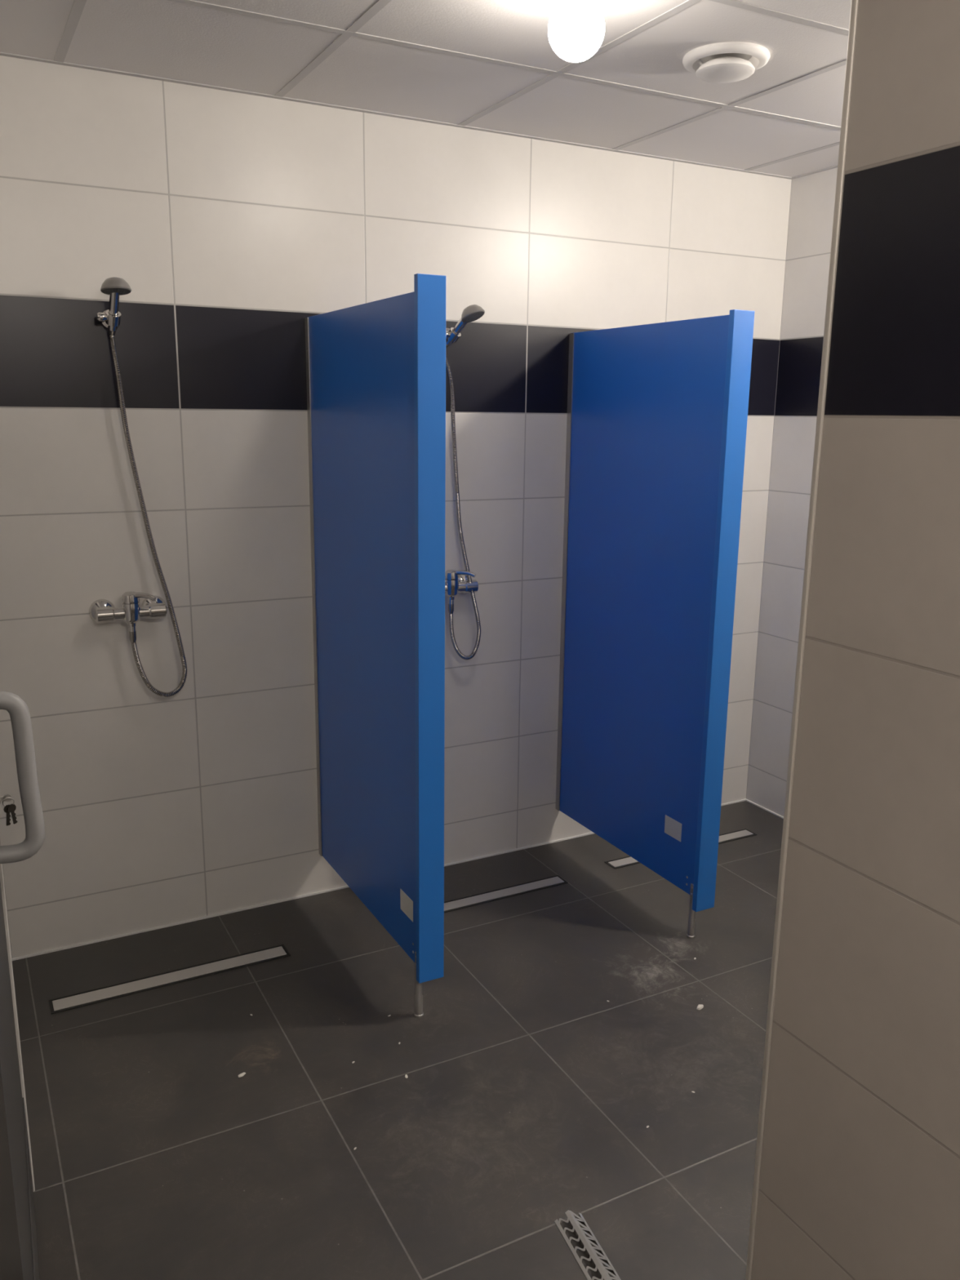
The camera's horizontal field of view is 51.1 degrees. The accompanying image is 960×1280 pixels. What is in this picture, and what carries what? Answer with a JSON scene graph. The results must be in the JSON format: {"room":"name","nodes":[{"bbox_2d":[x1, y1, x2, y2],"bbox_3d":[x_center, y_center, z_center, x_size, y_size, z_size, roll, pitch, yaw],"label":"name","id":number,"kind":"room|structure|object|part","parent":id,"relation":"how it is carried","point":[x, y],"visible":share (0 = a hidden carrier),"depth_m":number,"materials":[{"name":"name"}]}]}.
{"room":"communal shower room","nodes":[
{"label":"communal shower room","id":0,"kind":"room"},
{"bbox_2d":[0,55,791,958],"bbox_3d":[-0.195,-0.405,3.520,3.295,2.566,0.100,-6,14,-27],"label":"wall","id":1,"kind":"structure","parent":0,"point":[231,220],"depth_m":3.18,"materials":[{"name":"tile"}]},
{"bbox_2d":[88,276,187,697],"bbox_3d":[-1.015,-0.410,2.926,0.262,1.215,0.161,-6,14,-27],"label":"shower fixture","id":2,"kind":"object","parent":1,"relation":"attached to","point":[103,611],"visible":1,"depth_m":2.98,"materials":[{"name":"silver metal"}]},
{"bbox_3d":[-0.999,-0.959,2.760,0.074,0.017,0.074,-6,14,-27],"label":"spray plate","id":3,"kind":"part","parent":2,"relation":"part of","materials":[{"name":"grey metal"}]},
{"bbox_3d":[-1.016,-0.124,2.980,0.114,0.033,0.051,9,15,32],"label":"lever","id":4,"kind":"part","parent":2,"relation":"part of","materials":[{"name":"silver metal"}]},
{"bbox_2d":[11,799,783,960],"bbox_3d":[0.398,1.103,2.683,3.095,0.006,2.500,-6,14,-27],"label":"trim","id":5,"kind":"structure","parent":1,"relation":"attached to","point":[742,800],"depth_m":3.46,"materials":[{"name":"white plastic"}]},
{"bbox_2d":[0,51,837,179],"bbox_3d":[0.800,-1.236,1.429,3.095,0.003,4.100,-6,14,-27],"label":"trim","id":6,"kind":"structure","parent":1,"relation":"attached to","point":[4,54],"depth_m":3.10,"materials":[{"name":"silver metal"}]},
{"bbox_2d":[444,304,484,660],"bbox_3d":[-0.085,-0.505,3.402,0.226,1.198,0.174,-6,14,-27],"label":"shower fixture","id":7,"kind":"object","parent":1,"relation":"attached to","point":[458,581],"visible":0.94,"depth_m":3.47,"materials":[{"name":"silver metal"}]},
{"bbox_3d":[-0.073,-0.224,3.469,0.114,0.033,0.051,9,15,32],"label":"lever","id":8,"kind":"part","parent":7,"relation":"part of","materials":[{"name":"silver metal"}]},
{"bbox_3d":[-0.021,-1.047,3.252,0.073,0.036,0.070,-6,14,-27],"label":"spray plate","id":9,"kind":"part","parent":7,"relation":"part of","materials":[{"name":"grey metal"}]},
{"bbox_2d":[12,800,783,1279],"bbox_3d":[0.795,1.325,1.962,3.295,0.100,4.400,-6,14,-27],"label":"floor","id":10,"kind":"structure","parent":0,"point":[528,1097],"depth_m":2.54,"materials":[{"name":"tile"}]},
{"bbox_2d":[48,944,290,1013],"bbox_3d":[-0.918,1.013,3.022,0.695,0.003,0.074,-6,14,-27],"label":"shower drain","id":11,"kind":"object","parent":10,"relation":"on","point":[57,1005],"visible":1,"depth_m":3.01,"materials":[{"name":"silver metal"}]},
{"bbox_2d":[238,1072,245,1077],"bbox_3d":[-0.610,1.116,2.578,0.023,0.005,0.012,-12,18,-44],"label":"chip","id":12,"kind":"object","parent":10,"relation":"on","point":[240,1075],"visible":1,"depth_m":2.58,"materials":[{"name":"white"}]},
{"bbox_2d":[444,875,568,912],"bbox_3d":[-0.005,0.909,3.527,0.701,0.003,0.068,-6,14,-27],"label":"shower drain","id":13,"kind":"object","parent":10,"relation":"on","point":[540,884],"visible":0.56,"depth_m":3.57,"materials":[{"name":"silver metal"}]},
{"bbox_2d":[555,1209,621,1279],"bbox_3d":[0.267,1.266,1.923,0.062,0.019,0.460,-4,14,-20],"label":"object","id":14,"kind":"object","parent":10,"relation":"on","point":[593,1253],"visible":1,"depth_m":2.05,"materials":[{"name":"silver metal"}]},
{"bbox_2d":[555,309,755,937],"bbox_3d":[0.537,-0.066,3.435,0.076,1.958,0.866,-6,14,-27],"label":"partition","id":15,"kind":"object","parent":10,"relation":"on","point":[657,413],"depth_m":3.30,"materials":[{"name":"blue laminate"}]},
{"bbox_3d":[0.692,0.880,3.276,0.027,0.185,0.027,-6,14,-27],"label":"leg","id":16,"kind":"part","parent":15,"relation":"part of","materials":[{"name":"silver metal"}]},
{"bbox_2d":[604,828,756,869],"bbox_3d":[0.802,0.820,3.964,0.705,0.003,0.066,-6,14,-27],"label":"shower drain","id":17,"kind":"object","parent":10,"relation":"on","point":[742,833],"visible":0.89,"depth_m":4.03,"materials":[{"name":"silver metal"}]},
{"bbox_2d":[697,1004,703,1009],"bbox_3d":[0.634,1.057,2.895,0.016,0.007,0.029,11,16,38],"label":"chip","id":18,"kind":"object","parent":10,"relation":"on","point":[700,1006],"visible":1,"depth_m":2.89,"materials":[{"name":"white"}]},
{"bbox_2d":[0,0,851,177],"bbox_3d":[0.825,-1.276,1.375,3.295,0.100,4.400,-6,14,-27],"label":"ceiling","id":19,"kind":"structure","parent":0,"point":[162,38],"depth_m":2.63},
{"bbox_2d":[53,0,848,170],"bbox_3d":[0.824,-1.226,1.386,3.095,0.002,4.200,-6,14,-27],"label":"ceiling grid","id":20,"kind":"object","parent":19,"relation":"attached to","point":[76,11],"depth_m":2.58,"materials":[{"name":"silver metal"}]},
{"bbox_2d":[547,0,604,62],"bbox_3d":[0.207,-1.325,2.150,0.122,0.158,0.122,-6,14,-27],"label":"ceiling lamp","id":21,"kind":"object","parent":19,"relation":"attached to","point":[575,28],"visible":1,"depth_m":2.11,"materials":[{"name":"white glass"}]},
{"bbox_2d":[682,41,770,83],"bbox_3d":[0.632,-1.477,2.588,0.220,0.046,0.220,-6,14,-27],"label":"ceiling vent","id":22,"kind":"object","parent":19,"relation":"in","point":[726,62],"visible":1,"depth_m":2.55,"materials":[{"name":"white plastic"}]},
{"bbox_2d":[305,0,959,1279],"bbox_3d":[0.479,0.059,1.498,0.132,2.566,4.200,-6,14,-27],"label":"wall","id":23,"kind":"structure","parent":0,"point":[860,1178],"depth_m":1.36,"materials":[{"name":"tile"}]},
{"bbox_3d":[-0.348,-0.044,2.970,0.013,1.800,0.841,-6,14,-27],"label":"panel","id":24,"kind":"part","parent":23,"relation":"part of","materials":[{"name":"blue laminate"}]},
{"bbox_3d":[-0.172,0.967,2.827,0.027,0.195,0.027,-6,14,-27],"label":"leg","id":25,"kind":"part","parent":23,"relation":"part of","materials":[{"name":"silver metal"}]},
{"bbox_2d":[745,0,858,1279],"bbox_3d":[0.451,0.077,1.424,0.010,2.564,0.010,-6,14,-27],"label":"trim","id":26,"kind":"structure","parent":23,"relation":"attached to","point":[855,3],"depth_m":1.39,"materials":[{"name":"silver metal"}]},
{"bbox_2d":[746,167,837,817],"bbox_3d":[2.222,-0.125,2.401,0.100,2.566,4.200,-6,14,-27],"label":"wall","id":27,"kind":"structure","parent":0,"point":[812,197],"depth_m":4.06,"materials":[{"name":"tile"}]},
{"bbox_3d":[-0.603,0.174,0.937,0.100,2.566,4.200,-6,14,-27],"label":"wall","id":28,"kind":"structure","parent":0,"visible":0},
{"bbox_2d":[0,691,44,1279],"bbox_3d":[-0.748,0.265,1.570,0.125,2.094,0.920,-5,14,-25],"label":"door","id":29,"kind":"structure","parent":28,"relation":"in","point":[19,1259],"depth_m":1.66,"materials":[{"name":"grey"}]},
{"bbox_2d":[0,794,17,826],"bbox_3d":[-0.907,0.326,1.935,0.026,0.064,0.012,-5,14,-25],"label":"bunch","id":30,"kind":"object","parent":29,"relation":"hanging from","point":[11,808],"visible":1,"depth_m":1.94,"materials":[{"name":"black metal"}]},
{"bbox_3d":[-0.784,0.231,1.686,0.084,0.301,0.030,-5,14,-25],"label":"handle","id":31,"kind":"part","parent":29,"relation":"part of","materials":[{"name":"grey plastic"}]},
{"bbox_3d":[-0.773,1.167,1.760,0.004,0.238,0.870,-5,14,-25],"label":"kick plate","id":32,"kind":"part","parent":29,"relation":"part of","materials":[{"name":"grey metal"}]}
]}

